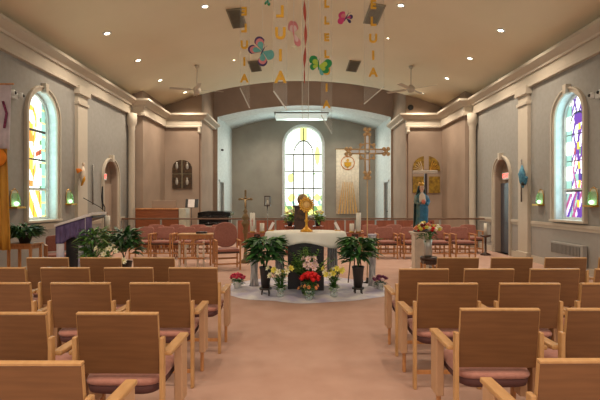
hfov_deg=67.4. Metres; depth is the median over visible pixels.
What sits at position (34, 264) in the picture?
chair
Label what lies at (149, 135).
wall
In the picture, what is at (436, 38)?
ceiling
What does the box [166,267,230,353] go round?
chair
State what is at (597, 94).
emergency light
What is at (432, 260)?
table
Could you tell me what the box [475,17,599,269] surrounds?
wall
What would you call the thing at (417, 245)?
pedestal
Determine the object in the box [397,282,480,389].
chair
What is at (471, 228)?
chair
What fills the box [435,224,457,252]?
chair
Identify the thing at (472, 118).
trim
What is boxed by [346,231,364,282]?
candle stand
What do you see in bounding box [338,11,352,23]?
butterfly
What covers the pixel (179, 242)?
table
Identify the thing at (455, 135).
wall
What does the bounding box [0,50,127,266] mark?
wall
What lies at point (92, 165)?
staff
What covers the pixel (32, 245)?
plant stand
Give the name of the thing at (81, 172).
angel figure
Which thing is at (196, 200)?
music stand
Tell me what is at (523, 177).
figure
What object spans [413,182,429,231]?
statue
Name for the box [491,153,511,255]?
door frame
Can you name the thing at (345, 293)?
rug
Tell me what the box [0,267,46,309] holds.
chair
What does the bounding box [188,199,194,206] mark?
sheet music
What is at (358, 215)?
pillar candle
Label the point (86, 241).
bush
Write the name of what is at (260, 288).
plant stand
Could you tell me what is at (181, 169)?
art
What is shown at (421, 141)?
wall
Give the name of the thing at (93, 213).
cloth
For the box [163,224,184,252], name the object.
chair
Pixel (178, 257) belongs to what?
shelf
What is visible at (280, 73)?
strip
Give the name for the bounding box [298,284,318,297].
peach freesia
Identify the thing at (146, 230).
chair
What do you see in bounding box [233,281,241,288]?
pot
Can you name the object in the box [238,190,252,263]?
crucifix
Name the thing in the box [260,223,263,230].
pillar candle
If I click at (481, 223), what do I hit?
trim
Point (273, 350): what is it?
floor
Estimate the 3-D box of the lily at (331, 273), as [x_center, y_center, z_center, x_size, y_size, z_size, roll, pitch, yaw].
[0.524,1.263,7.149,0.402,0.515,0.292,0,0,0]
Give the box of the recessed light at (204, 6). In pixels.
[201,4,208,8]
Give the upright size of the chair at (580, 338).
0.872 m
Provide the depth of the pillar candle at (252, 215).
8.26 m
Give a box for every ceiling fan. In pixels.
[170,65,220,95]
[387,66,433,93]
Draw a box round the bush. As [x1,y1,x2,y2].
[71,226,115,265]
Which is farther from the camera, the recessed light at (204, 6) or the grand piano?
the grand piano
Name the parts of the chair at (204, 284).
backrest, seat, leg, leg, armrest, panel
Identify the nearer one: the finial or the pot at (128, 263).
the pot at (128, 263)
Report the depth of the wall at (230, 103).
20.30 m
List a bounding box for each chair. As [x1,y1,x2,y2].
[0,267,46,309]
[0,282,61,348]
[0,312,88,396]
[0,360,136,399]
[26,257,68,297]
[36,267,90,309]
[43,235,65,256]
[45,282,125,351]
[69,312,188,399]
[80,257,121,281]
[104,267,153,309]
[123,282,208,387]
[129,227,154,258]
[133,257,174,281]
[141,224,163,252]
[149,227,174,256]
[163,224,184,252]
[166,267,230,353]
[171,227,195,256]
[185,224,206,251]
[193,227,214,256]
[214,222,241,269]
[361,224,381,252]
[374,227,398,258]
[384,268,448,356]
[385,224,406,252]
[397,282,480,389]
[399,227,413,258]
[430,228,450,256]
[430,308,546,399]
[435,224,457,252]
[437,257,478,282]
[449,227,476,256]
[459,224,483,252]
[463,268,514,307]
[480,358,599,399]
[481,283,564,348]
[490,257,532,282]
[527,308,599,392]
[529,268,579,317]
[544,257,589,282]
[549,282,599,343]
[569,268,599,307]
[589,257,599,279]
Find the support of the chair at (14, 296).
on the floor
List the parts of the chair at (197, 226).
backrest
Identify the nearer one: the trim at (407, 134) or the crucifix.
the crucifix
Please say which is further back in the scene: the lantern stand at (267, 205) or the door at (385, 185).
the door at (385, 185)
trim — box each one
[0,13,219,129]
[10,216,124,228]
[74,85,90,217]
[126,113,136,247]
[199,134,199,211]
[386,18,599,129]
[406,126,409,133]
[407,134,407,217]
[467,113,477,247]
[479,216,599,233]
[481,223,490,241]
[514,85,531,256]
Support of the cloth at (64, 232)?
hanging from the lectern
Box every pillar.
[250,254,258,285]
[368,234,376,286]
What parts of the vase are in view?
pot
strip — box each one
[240,7,249,107]
[273,5,286,109]
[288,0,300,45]
[308,0,308,119]
[321,0,331,133]
[364,0,383,103]
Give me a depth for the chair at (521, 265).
5.33 m
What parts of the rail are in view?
screen panel, screen panel, screen panel, handrail, screen panel, screen panel, screen panel, screen panel, screen panel, screen panel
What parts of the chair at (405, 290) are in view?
panel, leg, armrest, leg, backrest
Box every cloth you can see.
[54,212,105,255]
[55,217,91,243]
[265,230,346,248]
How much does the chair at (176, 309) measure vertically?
0.872 m
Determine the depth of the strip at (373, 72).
9.07 m
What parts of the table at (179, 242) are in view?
post, post, rail, post, post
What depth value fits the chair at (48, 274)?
4.53 m
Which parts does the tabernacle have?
door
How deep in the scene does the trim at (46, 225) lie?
10.38 m
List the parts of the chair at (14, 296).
backrest, leg, armrest, panel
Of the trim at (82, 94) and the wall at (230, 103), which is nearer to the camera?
the trim at (82, 94)
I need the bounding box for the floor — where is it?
[32,229,592,399]
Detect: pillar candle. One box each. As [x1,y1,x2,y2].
[105,215,109,229]
[250,212,254,230]
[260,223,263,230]
[349,224,353,230]
[356,212,360,230]
[484,222,486,234]
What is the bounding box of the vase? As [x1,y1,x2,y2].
[413,221,442,256]
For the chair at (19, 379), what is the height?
0.872 m
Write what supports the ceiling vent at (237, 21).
in the ceiling at (436, 38)
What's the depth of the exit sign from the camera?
13.12 m
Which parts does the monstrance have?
stem, host glass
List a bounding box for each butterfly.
[248,0,273,65]
[309,0,331,74]
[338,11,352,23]
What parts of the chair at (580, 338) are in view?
panel, seat, armrest, leg, backrest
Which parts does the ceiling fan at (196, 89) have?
blade, motor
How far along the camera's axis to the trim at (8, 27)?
11.46 m
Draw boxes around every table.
[177,233,213,265]
[178,241,204,266]
[420,256,436,267]
[480,235,490,255]
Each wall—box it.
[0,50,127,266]
[132,91,164,227]
[165,91,213,226]
[214,81,392,217]
[218,118,231,222]
[232,118,374,228]
[375,117,390,224]
[393,93,441,224]
[442,91,473,241]
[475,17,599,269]
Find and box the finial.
[297,194,306,203]
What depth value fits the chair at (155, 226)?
13.55 m
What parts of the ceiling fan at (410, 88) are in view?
blade, blade, motor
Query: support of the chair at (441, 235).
on the floor
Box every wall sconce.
[9,188,25,208]
[65,189,76,204]
[532,189,544,205]
[582,187,598,206]
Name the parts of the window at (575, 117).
frame, pane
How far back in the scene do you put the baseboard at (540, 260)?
11.16 m
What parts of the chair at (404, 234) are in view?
leg, seat, backrest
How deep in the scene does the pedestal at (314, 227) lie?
12.84 m
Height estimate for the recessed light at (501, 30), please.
0.092 m
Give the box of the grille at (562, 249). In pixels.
[555,243,579,256]
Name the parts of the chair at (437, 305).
panel, leg, armrest, leg, seat, backrest, leg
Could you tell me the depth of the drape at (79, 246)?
7.98 m
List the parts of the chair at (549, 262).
leg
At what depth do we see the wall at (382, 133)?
22.64 m
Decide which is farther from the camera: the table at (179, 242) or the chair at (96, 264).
the table at (179, 242)
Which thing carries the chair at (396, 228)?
on the floor
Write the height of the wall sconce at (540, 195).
0.409 m
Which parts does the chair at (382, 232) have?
leg, backrest, seat, leg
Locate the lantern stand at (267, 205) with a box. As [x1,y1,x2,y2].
[264,196,270,256]
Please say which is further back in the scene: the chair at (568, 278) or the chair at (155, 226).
the chair at (155, 226)
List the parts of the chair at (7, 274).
backrest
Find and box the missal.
[196,231,206,233]
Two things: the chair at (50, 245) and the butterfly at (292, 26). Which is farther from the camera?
the chair at (50, 245)
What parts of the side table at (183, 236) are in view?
leg, leg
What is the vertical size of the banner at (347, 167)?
3.559 m
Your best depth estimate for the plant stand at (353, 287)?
7.29 m
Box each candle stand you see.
[248,231,265,265]
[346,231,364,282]
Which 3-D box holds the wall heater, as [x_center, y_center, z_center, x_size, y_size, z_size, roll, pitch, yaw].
[5.812,1.145,9.791,0.105,0.450,1.203,0,0,0]
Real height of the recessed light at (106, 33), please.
0.092 m
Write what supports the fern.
on the plant stand at (32, 245)
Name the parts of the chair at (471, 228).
backrest, seat, leg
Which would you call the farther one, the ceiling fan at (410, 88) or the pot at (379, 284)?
the ceiling fan at (410, 88)
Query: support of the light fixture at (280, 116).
hanging from the ceiling at (373, 123)
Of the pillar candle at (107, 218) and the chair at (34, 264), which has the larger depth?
the pillar candle at (107, 218)
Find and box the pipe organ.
[135,200,189,247]
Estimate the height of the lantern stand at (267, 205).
1.680 m
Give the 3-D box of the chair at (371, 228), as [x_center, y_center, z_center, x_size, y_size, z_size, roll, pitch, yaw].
[2.107,1.123,13.358,0.564,0.834,0.556,0,0,2]
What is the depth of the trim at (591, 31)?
11.67 m
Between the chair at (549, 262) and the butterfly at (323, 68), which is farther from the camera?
the butterfly at (323, 68)
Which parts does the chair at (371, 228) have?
backrest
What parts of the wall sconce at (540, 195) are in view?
lamp shade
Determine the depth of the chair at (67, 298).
3.70 m
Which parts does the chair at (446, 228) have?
backrest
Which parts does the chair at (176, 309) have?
leg, backrest, seat, leg, leg, armrest, panel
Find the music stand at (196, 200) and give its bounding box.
[185,199,198,224]
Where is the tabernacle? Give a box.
[293,205,307,229]
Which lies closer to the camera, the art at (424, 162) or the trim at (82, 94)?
the trim at (82, 94)
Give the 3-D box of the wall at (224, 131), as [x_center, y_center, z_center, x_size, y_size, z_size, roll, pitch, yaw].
[-3.920,-1.610,22.460,0.400,6.300,4.280,0,0,0]
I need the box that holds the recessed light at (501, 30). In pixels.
[496,28,504,32]
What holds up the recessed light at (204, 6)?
in the ceiling at (436, 38)
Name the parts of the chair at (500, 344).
panel, armrest, leg, seat, backrest, leg, panel, leg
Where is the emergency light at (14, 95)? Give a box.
[11,90,24,98]
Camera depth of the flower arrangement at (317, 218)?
12.94 m
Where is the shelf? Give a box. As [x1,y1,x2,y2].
[178,257,203,258]
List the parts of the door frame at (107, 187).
panel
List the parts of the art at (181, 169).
panel, panel, panel, panel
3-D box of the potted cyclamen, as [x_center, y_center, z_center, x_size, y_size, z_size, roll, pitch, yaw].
[1.360,1.411,7.696,0.287,0.318,0.264,0,0,-19]
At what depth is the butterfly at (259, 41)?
8.00 m
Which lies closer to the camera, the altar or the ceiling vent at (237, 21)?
the altar
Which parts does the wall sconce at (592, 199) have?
lamp shade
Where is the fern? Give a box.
[10,222,47,242]
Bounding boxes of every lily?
[93,243,117,256]
[100,225,147,266]
[240,235,289,287]
[265,265,293,294]
[321,265,344,293]
[335,236,384,287]
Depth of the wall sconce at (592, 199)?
8.95 m
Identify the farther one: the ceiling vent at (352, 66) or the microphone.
the ceiling vent at (352, 66)
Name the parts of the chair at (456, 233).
leg, backrest, seat, leg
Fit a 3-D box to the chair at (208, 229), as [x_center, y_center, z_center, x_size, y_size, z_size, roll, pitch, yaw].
[-2.565,1.123,12.208,0.564,0.834,0.556,0,0,1]
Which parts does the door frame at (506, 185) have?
panel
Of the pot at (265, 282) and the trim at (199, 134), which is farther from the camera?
the trim at (199, 134)
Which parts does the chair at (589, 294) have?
panel, leg, backrest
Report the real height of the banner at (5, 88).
3.536 m
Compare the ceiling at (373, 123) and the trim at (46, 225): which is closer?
the trim at (46, 225)
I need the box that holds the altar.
[288,243,323,290]
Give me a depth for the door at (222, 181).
21.50 m
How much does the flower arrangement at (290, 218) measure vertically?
0.504 m
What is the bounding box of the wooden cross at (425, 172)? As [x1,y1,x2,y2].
[413,170,436,267]
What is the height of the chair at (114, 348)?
0.872 m
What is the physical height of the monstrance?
0.609 m
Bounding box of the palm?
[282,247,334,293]
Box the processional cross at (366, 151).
[344,127,389,283]
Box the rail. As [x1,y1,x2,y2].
[122,218,484,249]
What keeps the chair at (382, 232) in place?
on the floor
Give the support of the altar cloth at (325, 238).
on the altar
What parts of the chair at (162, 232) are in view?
leg, leg, seat rail, seat, backrest, leg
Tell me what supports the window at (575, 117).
in the wall at (497, 125)
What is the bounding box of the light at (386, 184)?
[385,183,387,217]
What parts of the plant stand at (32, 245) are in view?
leg, leg, leg, leg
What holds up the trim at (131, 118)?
attached to the wall at (107, 125)
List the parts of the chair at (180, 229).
leg, seat, backrest, leg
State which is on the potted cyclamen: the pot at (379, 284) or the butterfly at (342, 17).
the pot at (379, 284)
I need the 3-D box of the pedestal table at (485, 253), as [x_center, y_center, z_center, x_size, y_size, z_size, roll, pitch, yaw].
[5.276,1.255,12.800,0.300,0.570,0.295,0,0,0]
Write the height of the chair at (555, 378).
0.872 m
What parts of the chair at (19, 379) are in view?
backrest, leg, armrest, panel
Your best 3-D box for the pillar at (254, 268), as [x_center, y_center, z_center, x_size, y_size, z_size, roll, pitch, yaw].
[-0.830,1.100,8.152,0.178,0.860,0.176,0,0,0]
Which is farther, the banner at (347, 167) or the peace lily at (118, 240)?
the banner at (347, 167)
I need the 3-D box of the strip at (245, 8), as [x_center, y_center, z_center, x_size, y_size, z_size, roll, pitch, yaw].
[-1.105,-3.364,8.987,0.208,3.016,0.038,0,0,0]
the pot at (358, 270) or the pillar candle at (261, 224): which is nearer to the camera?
the pot at (358, 270)
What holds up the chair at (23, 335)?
on the floor
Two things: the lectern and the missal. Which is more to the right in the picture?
the missal
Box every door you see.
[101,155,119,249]
[219,179,223,210]
[383,179,388,217]
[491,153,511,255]
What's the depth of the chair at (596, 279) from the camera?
4.45 m
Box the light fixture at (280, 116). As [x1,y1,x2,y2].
[274,112,328,120]
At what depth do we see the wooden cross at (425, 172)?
10.27 m
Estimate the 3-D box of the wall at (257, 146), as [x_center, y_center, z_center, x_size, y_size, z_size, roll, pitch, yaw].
[0.190,-1.660,24.750,8.020,6.400,0.300,0,0,0]
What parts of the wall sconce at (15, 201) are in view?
lamp shade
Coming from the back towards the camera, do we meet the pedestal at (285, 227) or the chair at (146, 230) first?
the pedestal at (285, 227)
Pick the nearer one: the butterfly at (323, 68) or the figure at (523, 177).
the butterfly at (323, 68)
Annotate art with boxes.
[172,160,191,187]
[413,156,439,192]
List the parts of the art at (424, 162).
panel, panel, panel, panel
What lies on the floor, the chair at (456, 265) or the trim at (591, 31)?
the chair at (456, 265)
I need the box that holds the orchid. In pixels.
[301,255,318,289]
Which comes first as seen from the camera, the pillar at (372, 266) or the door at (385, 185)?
the pillar at (372, 266)
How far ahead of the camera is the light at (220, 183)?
21.56 m
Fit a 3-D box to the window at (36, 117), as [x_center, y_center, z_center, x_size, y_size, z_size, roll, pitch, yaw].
[-5.870,-1.050,10.060,0.460,3.140,1.364,0,0,0]
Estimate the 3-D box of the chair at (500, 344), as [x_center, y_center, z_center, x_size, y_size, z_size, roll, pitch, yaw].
[1.245,1.104,3.055,0.632,0.872,0.540,0,0,1]
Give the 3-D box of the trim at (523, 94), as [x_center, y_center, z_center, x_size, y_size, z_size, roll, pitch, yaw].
[5.825,-0.710,11.750,0.170,4.500,0.600,0,0,0]
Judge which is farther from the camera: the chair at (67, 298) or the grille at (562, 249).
the grille at (562, 249)
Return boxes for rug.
[223,277,384,302]
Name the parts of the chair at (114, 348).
leg, panel, backrest, seat, leg, armrest, panel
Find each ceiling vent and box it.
[226,8,245,28]
[248,60,261,71]
[346,60,360,71]
[363,3,385,24]
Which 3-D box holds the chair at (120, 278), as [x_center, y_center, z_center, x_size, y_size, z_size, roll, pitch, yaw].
[-1.725,1.104,4.785,0.632,0.872,0.540,0,0,0]
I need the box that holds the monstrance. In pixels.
[298,197,314,231]
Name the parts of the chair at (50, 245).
backrest, seat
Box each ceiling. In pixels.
[0,0,599,105]
[224,110,382,128]
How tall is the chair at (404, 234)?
0.834 m
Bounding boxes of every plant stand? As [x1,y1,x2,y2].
[7,242,43,266]
[259,287,271,295]
[352,286,363,293]
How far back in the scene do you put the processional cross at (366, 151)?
8.34 m
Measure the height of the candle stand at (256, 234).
0.987 m
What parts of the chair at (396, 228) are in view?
backrest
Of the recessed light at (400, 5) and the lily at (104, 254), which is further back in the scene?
the recessed light at (400, 5)
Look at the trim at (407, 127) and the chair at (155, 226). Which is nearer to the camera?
the chair at (155, 226)
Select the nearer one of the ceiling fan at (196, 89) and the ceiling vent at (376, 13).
the ceiling vent at (376, 13)
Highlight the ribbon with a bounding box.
[303,0,306,82]
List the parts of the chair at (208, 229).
leg, seat, backrest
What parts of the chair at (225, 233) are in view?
leg, leg, backrest, seat, seat rail, leg, leg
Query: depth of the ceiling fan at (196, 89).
14.42 m
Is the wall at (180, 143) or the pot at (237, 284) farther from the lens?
the wall at (180, 143)
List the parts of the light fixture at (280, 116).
frame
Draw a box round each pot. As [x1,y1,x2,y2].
[17,236,31,242]
[122,260,132,266]
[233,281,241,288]
[259,266,271,287]
[352,265,363,287]
[376,281,383,290]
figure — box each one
[76,162,85,185]
[518,165,527,187]
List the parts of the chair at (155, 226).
backrest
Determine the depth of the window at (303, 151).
24.72 m
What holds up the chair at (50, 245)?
on the floor
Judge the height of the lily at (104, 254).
0.575 m
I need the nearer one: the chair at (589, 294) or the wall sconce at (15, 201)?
the chair at (589, 294)
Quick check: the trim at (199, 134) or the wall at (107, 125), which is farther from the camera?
the trim at (199, 134)
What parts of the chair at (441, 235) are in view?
backrest, seat, leg, leg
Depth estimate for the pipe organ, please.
14.60 m
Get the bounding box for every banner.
[0,83,13,249]
[336,149,358,213]
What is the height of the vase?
0.709 m
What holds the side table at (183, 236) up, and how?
on the floor
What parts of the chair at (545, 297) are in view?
leg, backrest, seat, leg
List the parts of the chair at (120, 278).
seat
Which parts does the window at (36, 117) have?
pane, frame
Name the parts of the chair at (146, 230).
backrest, leg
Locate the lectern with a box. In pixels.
[66,215,104,266]
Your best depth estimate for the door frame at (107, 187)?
13.90 m
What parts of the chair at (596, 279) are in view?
backrest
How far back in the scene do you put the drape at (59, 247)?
7.97 m
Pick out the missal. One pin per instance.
(197, 232)
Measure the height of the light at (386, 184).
2.410 m
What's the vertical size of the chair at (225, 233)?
1.048 m
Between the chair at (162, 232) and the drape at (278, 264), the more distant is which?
the chair at (162, 232)
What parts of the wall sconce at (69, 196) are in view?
lamp shade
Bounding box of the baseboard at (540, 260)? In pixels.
[479,243,593,276]
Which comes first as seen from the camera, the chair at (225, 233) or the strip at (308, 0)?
the strip at (308, 0)
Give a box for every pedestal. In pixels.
[284,226,293,254]
[312,226,323,229]
[409,231,431,267]
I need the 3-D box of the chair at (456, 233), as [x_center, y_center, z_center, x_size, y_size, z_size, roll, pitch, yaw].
[4.388,1.123,12.158,0.564,0.834,0.556,0,0,0]
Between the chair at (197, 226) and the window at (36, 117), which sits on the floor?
the chair at (197, 226)
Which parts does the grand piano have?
lid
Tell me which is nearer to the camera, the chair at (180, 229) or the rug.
the rug
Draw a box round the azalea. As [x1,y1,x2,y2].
[299,271,320,288]
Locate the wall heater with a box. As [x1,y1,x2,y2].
[550,241,586,267]
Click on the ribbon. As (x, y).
(304, 6)
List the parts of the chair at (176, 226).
backrest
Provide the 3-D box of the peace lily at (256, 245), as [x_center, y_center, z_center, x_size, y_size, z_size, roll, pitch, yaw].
[-0.556,0.986,7.325,0.844,0.839,0.882,0,0,0]
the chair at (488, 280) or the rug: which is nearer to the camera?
the chair at (488, 280)
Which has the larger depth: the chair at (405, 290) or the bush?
the bush
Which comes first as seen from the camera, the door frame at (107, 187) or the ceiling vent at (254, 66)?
the door frame at (107, 187)
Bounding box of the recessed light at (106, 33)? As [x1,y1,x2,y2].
[103,31,110,35]
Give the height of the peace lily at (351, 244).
0.821 m
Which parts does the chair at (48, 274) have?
leg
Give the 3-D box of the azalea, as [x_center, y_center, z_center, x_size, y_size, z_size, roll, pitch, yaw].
[0.154,1.304,6.983,0.338,0.433,0.292,0,0,12]
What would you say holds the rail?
on the floor
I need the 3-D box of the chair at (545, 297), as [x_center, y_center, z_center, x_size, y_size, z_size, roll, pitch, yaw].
[1.874,1.104,3.925,0.632,0.872,0.540,0,0,0]
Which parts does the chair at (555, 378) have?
panel, armrest, leg, backrest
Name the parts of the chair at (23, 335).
backrest, leg, seat, armrest, panel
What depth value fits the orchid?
7.09 m
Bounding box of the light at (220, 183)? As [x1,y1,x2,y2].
[220,183,221,210]
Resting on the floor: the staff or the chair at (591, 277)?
the chair at (591, 277)
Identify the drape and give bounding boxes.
[56,244,63,256]
[78,245,83,266]
[275,252,283,270]
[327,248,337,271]
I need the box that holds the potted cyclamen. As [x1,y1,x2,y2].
[372,274,387,290]
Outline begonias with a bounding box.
[229,272,245,288]
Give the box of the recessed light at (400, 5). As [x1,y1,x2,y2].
[397,3,404,7]
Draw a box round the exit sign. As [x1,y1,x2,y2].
[502,172,508,179]
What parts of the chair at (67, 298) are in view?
leg, seat, backrest, leg, armrest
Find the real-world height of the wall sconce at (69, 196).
0.409 m
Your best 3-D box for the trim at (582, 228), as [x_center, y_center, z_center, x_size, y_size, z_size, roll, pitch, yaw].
[5.875,0.573,4.860,0.050,0.135,19.720,0,0,0]
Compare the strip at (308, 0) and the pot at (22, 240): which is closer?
the strip at (308, 0)
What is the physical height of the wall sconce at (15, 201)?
0.409 m
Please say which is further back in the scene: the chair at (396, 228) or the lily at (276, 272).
the chair at (396, 228)
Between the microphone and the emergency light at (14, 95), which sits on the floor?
the microphone
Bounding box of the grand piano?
[198,211,233,225]
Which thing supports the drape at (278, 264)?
hanging from the altar
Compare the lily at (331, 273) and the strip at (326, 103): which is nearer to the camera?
the lily at (331, 273)
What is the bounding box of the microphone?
[84,186,107,247]
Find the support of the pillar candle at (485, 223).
on the pedestal table at (485, 253)
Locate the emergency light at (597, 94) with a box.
[587,89,599,98]
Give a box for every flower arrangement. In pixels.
[283,209,293,225]
[311,209,325,225]
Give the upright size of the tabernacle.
1.420 m
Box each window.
[24,83,62,223]
[281,124,325,216]
[549,84,587,223]
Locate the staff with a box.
[92,165,93,204]
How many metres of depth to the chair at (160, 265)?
5.33 m
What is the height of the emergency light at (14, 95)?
0.145 m

